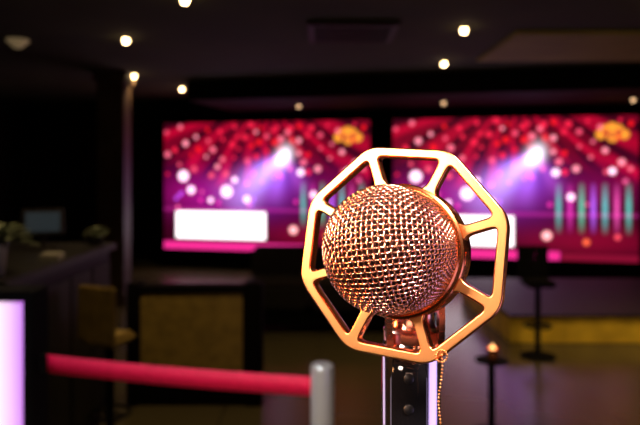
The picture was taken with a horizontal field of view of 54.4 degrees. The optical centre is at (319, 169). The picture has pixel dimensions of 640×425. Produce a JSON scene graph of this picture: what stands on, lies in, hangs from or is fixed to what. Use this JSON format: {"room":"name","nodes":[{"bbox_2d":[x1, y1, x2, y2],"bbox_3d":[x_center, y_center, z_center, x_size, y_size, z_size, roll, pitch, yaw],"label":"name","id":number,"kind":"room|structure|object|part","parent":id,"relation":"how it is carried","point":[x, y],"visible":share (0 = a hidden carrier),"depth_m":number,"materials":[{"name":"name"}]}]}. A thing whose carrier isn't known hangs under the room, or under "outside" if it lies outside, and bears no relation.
{"room":"entertainment venue","nodes":[
{"label":"entertainment venue","id":0,"kind":"room"},
{"bbox_2d":[0,100,36,242],"bbox_3d":[-5.050,0.200,4.000,0.100,2.600,14.000,0,0,0],"label":"wall","id":1,"kind":"structure","parent":0,"point":[18,122],"depth_m":10.32,"materials":[{"name":"black paint"}]},
{"bbox_2d":[37,108,157,254],"bbox_3d":[0.250,0.200,11.050,10.500,2.600,0.100,0,0,0],"label":"wall","id":2,"kind":"structure","parent":0,"point":[66,137],"depth_m":11.00,"materials":[{"name":"black paint"}]},
{"bbox_2d":[0,0,639,107],"bbox_3d":[0.250,-1.150,4.000,10.500,0.100,14.000,0,0,0],"label":"ceiling","id":3,"kind":"structure","parent":0,"point":[174,43],"depth_m":5.13,"materials":[{"name":"black"}]},
{"bbox_2d":[6,37,29,48],"bbox_3d":[-2.550,-1.062,5.250,0.180,0.075,0.180,0,0,0],"label":"smoke detector","id":4,"kind":"object","parent":3,"relation":"attached to","point":[18,43],"visible":1,"depth_m":5.20,"materials":[{"name":"beige plastic"}]},
{"bbox_2d":[119,37,132,43],"bbox_3d":[-1.622,-1.077,5.200,0.110,0.046,0.110,0,0,0],"label":"recessed light","id":5,"kind":"object","parent":3,"relation":"in","point":[125,39],"depth_m":5.18,"materials":[{"name":"white glass"}]},
{"bbox_2d":[308,21,399,42],"bbox_3d":[0.250,-1.082,4.900,0.680,0.035,0.640,0,0,0],"label":"ceiling air vent","id":6,"kind":"object","parent":3,"relation":"in","point":[319,31],"depth_m":4.81,"materials":[{"name":"black metal"}]},
{"bbox_2d":[187,66,639,112],"bbox_3d":[1.887,-0.980,7.781,6.850,0.240,1.760,0,0,13],"label":"ceiling bulkhead","id":7,"kind":"object","parent":3,"relation":"attached to","point":[613,85],"depth_m":7.28,"materials":[{"name":"black paint"}]},
{"bbox_2d":[439,61,449,65],"bbox_3d":[1.264,-1.077,6.339,0.110,0.046,0.110,0,0,0],"label":"recessed light","id":8,"kind":"object","parent":3,"relation":"in","point":[443,63],"depth_m":6.32,"materials":[{"name":"white glass"}]},
{"bbox_2d":[457,26,470,33],"bbox_3d":[1.117,-1.077,4.823,0.110,0.046,0.110,0,0,0],"label":"recessed light","id":9,"kind":"object","parent":3,"relation":"in","point":[464,29],"depth_m":4.80,"materials":[{"name":"white glass"}]},
{"bbox_2d":[477,30,639,61],"bbox_3d":[3.375,-1.085,5.525,3.650,0.030,1.250,0,0,0],"label":"ceiling panel","id":10,"kind":"object","parent":3,"relation":"attached to","point":[523,45],"depth_m":5.43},
{"bbox_2d":[93,255,639,424],"bbox_3d":[0.250,1.550,4.000,10.500,0.100,14.000,0,0,0],"label":"floor","id":11,"kind":"structure","parent":0,"point":[586,383],"depth_m":4.41,"materials":[{"name":"tile"}]},
{"bbox_2d":[0,285,47,424],"bbox_3d":[-1.300,0.930,1.895,0.900,1.140,0.110,0,0,0],"label":"lightbox totem","id":12,"kind":"object","parent":11,"relation":"on","point":[23,308],"visible":1,"depth_m":1.85,"materials":[{"name":"white"}]},
{"bbox_2d":[0,243,115,424],"bbox_3d":[-1.950,0.975,3.180,1.380,1.050,1.360,0,0,0],"label":"bar counter","id":13,"kind":"object","parent":11,"relation":"on","point":[71,398],"depth_m":3.20,"materials":[{"name":"paint"}]},
{"bbox_2d":[0,222,38,275],"bbox_3d":[-1.377,0.336,2.653,0.310,0.228,0.375,0,0,19],"label":"potted plant","id":14,"kind":"object","parent":13,"relation":"on","point":[6,234],"visible":1,"depth_m":2.65,"materials":[{"name":"green plant"}]},
{"bbox_3d":[-1.385,0.380,2.660,0.095,0.140,0.095,0,0,0],"label":"pot","id":15,"kind":"part","parent":14,"relation":"part of","materials":[{"name":"white ceramic"}]},
{"bbox_2d":[22,208,63,249],"bbox_3d":[-1.585,0.335,3.564,0.220,0.230,0.130,0,0,-20],"label":"monitor","id":16,"kind":"object","parent":13,"relation":"on","point":[43,222],"visible":0.98,"depth_m":3.54,"materials":[{"name":"paint"}]},
{"bbox_2d":[38,252,63,259],"bbox_3d":[-1.360,0.435,3.150,0.100,0.029,0.070,0,0,0],"label":"stack","id":17,"kind":"object","parent":13,"relation":"on","point":[47,255],"visible":1,"depth_m":3.12,"materials":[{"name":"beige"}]},
{"bbox_2d":[0,243,115,284],"bbox_3d":[-1.950,0.470,3.180,1.380,0.040,1.360,0,0,0],"label":"countertop","id":18,"kind":"structure","parent":13,"relation":"on","point":[23,266],"depth_m":3.16,"materials":[{"name":"black"}]},
{"bbox_2d":[81,226,108,244],"bbox_3d":[-1.355,0.396,3.753,0.186,0.107,0.166,0,0,0],"label":"potted plant","id":19,"kind":"object","parent":13,"relation":"on","point":[95,237],"visible":1,"depth_m":3.73,"materials":[{"name":"green plant"}]},
{"bbox_3d":[-1.360,0.420,3.760,0.106,0.060,0.106,0,0,0],"label":"pot","id":20,"kind":"part","parent":19,"relation":"part of","materials":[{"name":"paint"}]},
{"bbox_2d":[78,285,135,424],"bbox_3d":[-1.080,1.040,3.200,0.280,0.920,0.280,0,0,20],"label":"bar stool","id":21,"kind":"object","parent":11,"relation":"on","point":[96,304],"visible":1,"depth_m":3.10,"materials":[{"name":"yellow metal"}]},
{"bbox_3d":[-1.083,0.735,3.191,0.218,0.310,0.220,0,0,20],"label":"seat","id":22,"kind":"part","parent":21,"relation":"part of","materials":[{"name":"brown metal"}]},
{"bbox_2d":[93,71,134,305],"bbox_3d":[-2.330,0.200,7.050,0.360,2.600,0.360,0,0,0],"label":"square column","id":23,"kind":"structure","parent":11,"relation":"on","point":[113,87],"depth_m":6.90,"materials":[{"name":"black paint"}]},
{"bbox_2d":[40,353,333,424],"bbox_3d":[-0.331,1.014,1.710,1.023,0.971,0.370,0,0,0],"label":"rope barrier","id":24,"kind":"object","parent":11,"relation":"on","point":[319,385],"visible":1,"depth_m":1.76,"materials":[{"name":"red fabric"}]},
{"bbox_2d":[126,279,263,405],"bbox_3d":[-0.800,1.110,4.020,0.860,0.780,0.160,0,0,0],"label":"frame","id":25,"kind":"object","parent":11,"relation":"on","point":[252,290],"visible":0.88,"depth_m":3.95,"materials":[{"name":"black"}]},
{"bbox_2d":[140,293,242,371],"bbox_3d":[-0.820,1.042,4.010,0.660,0.515,0.060,0,0,0],"label":"panel","id":26,"kind":"object","parent":25,"relation":"attached to","point":[182,330],"visible":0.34,"depth_m":3.98,"materials":[{"name":"yellow fabric"}]},
{"bbox_2d":[250,246,436,326],"bbox_3d":[0.195,1.140,6.075,1.790,0.720,0.750,0,0,0],"label":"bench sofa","id":27,"kind":"object","parent":11,"relation":"on","point":[287,301],"visible":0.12,"depth_m":5.74,"materials":[{"name":"fabric"}]},
{"bbox_2d":[474,355,508,424],"bbox_3d":[0.965,1.282,3.500,0.280,0.435,0.280,0,0,0],"label":"cocktail table","id":28,"kind":"object","parent":11,"relation":"on","point":[481,359],"visible":0.91,"depth_m":3.48,"materials":[{"name":"black metal"}]},
{"bbox_2d":[487,344,498,362],"bbox_3d":[0.960,1.015,3.460,0.064,0.100,0.064,0,0,0],"label":"votive candle","id":29,"kind":"object","parent":28,"relation":"on","point":[492,351],"visible":1,"depth_m":3.44,"materials":[{"name":"orange glass"}]},
{"bbox_2d":[517,245,556,361],"bbox_3d":[1.750,1.060,5.000,0.280,0.880,0.280,0,0,0],"label":"bar stool","id":30,"kind":"object","parent":11,"relation":"on","point":[532,260],"visible":1,"depth_m":5.06,"materials":[{"name":"black metal"}]},
{"bbox_3d":[1.750,0.775,5.010,0.252,0.310,0.260,0,0,0],"label":"seat","id":31,"kind":"part","parent":30,"relation":"part of","materials":[{"name":"black"}]},
{"bbox_2d":[462,278,639,342],"bbox_3d":[3.470,1.375,6.275,3.680,0.250,1.850,0,0,0],"label":"stage platform","id":32,"kind":"object","parent":11,"relation":"on","point":[578,310],"visible":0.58,"depth_m":5.62,"materials":[{"name":"gold metal"}]},
{"bbox_2d":[158,99,639,277],"bbox_3d":[1.552,0.200,8.781,8.350,2.600,0.243,0,0,13],"label":"screens","id":33,"kind":"object","parent":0,"point":[168,109],"depth_m":8.72,"materials":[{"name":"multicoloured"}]},
{"bbox_3d":[-0.834,0.245,9.252,3.270,2.000,0.095,0,0,13],"label":"led video screen","id":34,"kind":"part","parent":33,"relation":"part of","materials":[{"name":"glass"}]},
{"bbox_3d":[2.593,0.245,8.468,3.270,2.000,0.096,0,0,13],"label":"led video screen","id":35,"kind":"part","parent":33,"relation":"part of","materials":[{"name":"glass"}]},
{"bbox_2d":[302,147,509,424],"bbox_3d":[0.039,0.144,0.294,0.096,0.311,0.082,0,0,0],"label":"microphone","id":36,"kind":"object","parent":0,"point":[398,253],"depth_m":0.28,"materials":[{"name":"gold metal"}]}
]}

